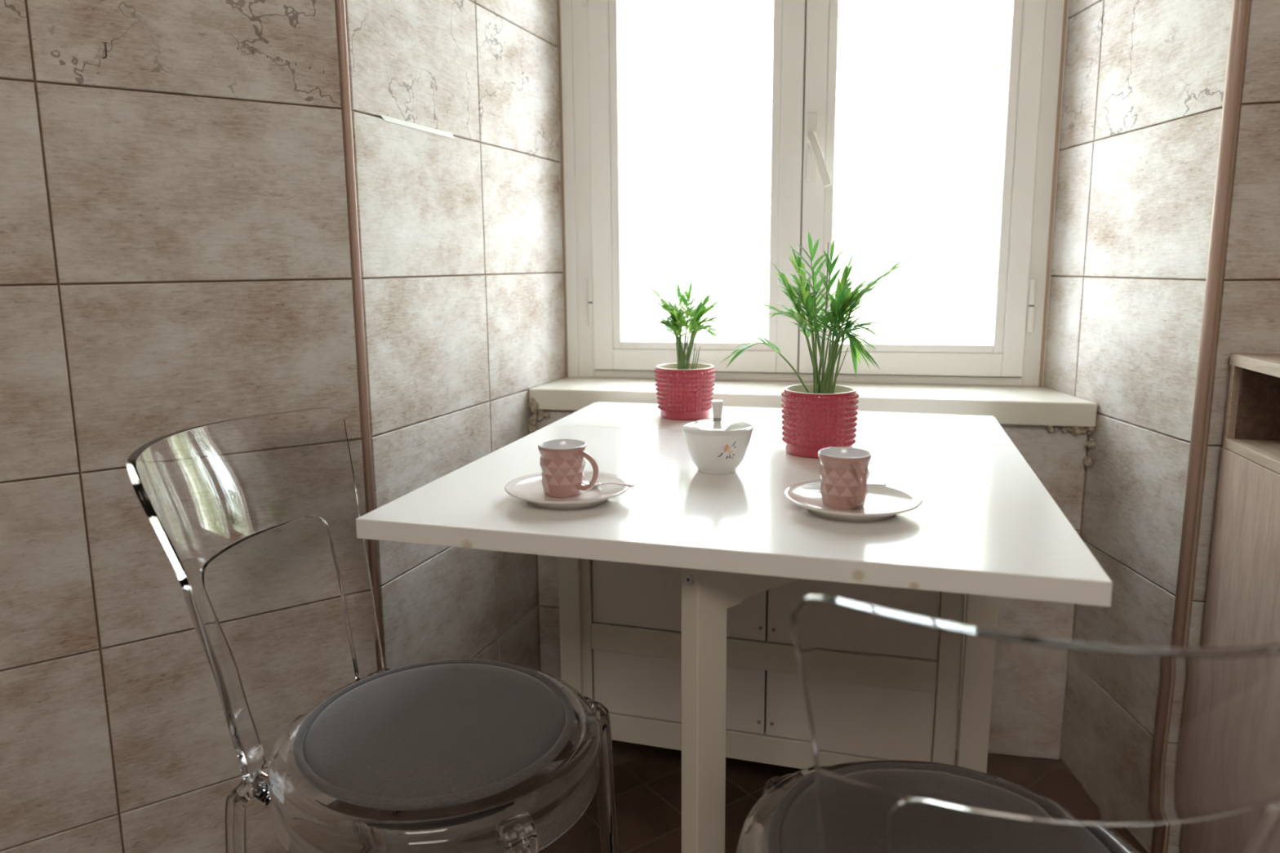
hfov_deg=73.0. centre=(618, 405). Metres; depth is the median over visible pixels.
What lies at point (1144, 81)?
wall
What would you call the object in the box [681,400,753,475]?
sugar bowl
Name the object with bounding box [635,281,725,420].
potted palm
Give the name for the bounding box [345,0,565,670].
wall
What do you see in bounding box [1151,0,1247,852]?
trim
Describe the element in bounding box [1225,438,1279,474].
shelf
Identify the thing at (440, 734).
seat cushion
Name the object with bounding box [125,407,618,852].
chair
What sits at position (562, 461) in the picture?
cup
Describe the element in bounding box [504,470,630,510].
saucer
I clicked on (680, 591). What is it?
table
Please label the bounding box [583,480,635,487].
spoon
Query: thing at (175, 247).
wall
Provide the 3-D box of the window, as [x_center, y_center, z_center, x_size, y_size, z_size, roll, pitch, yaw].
[0.381,-0.591,1.837,1.169,1.367,0.274,2,10,14]
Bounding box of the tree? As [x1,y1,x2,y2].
[693,154,894,336]
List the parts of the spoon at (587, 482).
handle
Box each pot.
[653,363,715,420]
[781,383,858,458]
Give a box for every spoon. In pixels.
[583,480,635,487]
[866,483,886,486]
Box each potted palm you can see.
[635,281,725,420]
[720,231,918,458]
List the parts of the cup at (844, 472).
handle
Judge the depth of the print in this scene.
1.19 m
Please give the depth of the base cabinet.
1.29 m
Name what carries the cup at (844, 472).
on the saucer at (882, 503)
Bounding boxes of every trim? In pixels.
[336,0,384,665]
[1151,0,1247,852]
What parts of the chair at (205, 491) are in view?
leg, backrest, leg, seat, leg, leg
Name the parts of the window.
sash, handle plate, sill, handle lever, sash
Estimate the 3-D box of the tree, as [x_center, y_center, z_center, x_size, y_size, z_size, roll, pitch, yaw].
[1.736,-1.255,8.628,1.916,2.445,2.044,2,10,14]
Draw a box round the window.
[527,0,1097,466]
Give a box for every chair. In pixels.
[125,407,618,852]
[736,594,1279,852]
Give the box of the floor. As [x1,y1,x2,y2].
[538,739,1147,852]
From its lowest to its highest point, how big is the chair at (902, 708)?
0.826 m
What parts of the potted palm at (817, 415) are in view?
stem, stem, stem, stem, stem, stem, stem, stem, stem, stem, stem, stem, stem, stem, stem, stem, stem, stem, stem, stem, stem, stem, stem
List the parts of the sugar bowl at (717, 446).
lid, knob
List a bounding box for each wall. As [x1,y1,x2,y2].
[0,0,372,852]
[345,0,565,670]
[535,409,1088,679]
[1042,0,1247,852]
[1163,0,1279,852]
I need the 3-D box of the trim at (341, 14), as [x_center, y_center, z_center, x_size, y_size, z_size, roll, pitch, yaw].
[-0.421,-0.507,1.333,0.012,2.650,0.012,2,10,14]
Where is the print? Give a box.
[717,441,736,458]
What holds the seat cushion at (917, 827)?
on the chair at (902, 708)
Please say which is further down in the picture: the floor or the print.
the floor
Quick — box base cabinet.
[1180,353,1279,852]
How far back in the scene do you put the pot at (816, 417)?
1.30 m
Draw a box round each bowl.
[583,480,600,486]
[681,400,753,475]
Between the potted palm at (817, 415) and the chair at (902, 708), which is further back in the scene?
the potted palm at (817, 415)
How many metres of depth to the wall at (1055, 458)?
1.76 m
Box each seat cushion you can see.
[293,658,574,810]
[767,772,1124,852]
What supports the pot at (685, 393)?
on the potted palm at (684, 389)
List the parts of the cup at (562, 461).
handle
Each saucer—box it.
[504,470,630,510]
[784,479,922,522]
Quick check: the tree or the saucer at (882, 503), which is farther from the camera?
the tree
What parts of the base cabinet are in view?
panel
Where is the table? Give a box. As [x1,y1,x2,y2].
[355,401,1112,852]
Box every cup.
[537,439,599,497]
[817,446,871,509]
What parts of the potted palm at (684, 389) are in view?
stem, stem, stem, stem, stem, stem, stem, stem, stem, stem, stem, stem, stem, stem, stem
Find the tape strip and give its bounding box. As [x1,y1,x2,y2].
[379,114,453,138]
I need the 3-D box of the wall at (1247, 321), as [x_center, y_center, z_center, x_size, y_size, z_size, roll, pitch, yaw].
[1.516,-0.510,1.204,1.200,2.650,0.147,2,10,14]

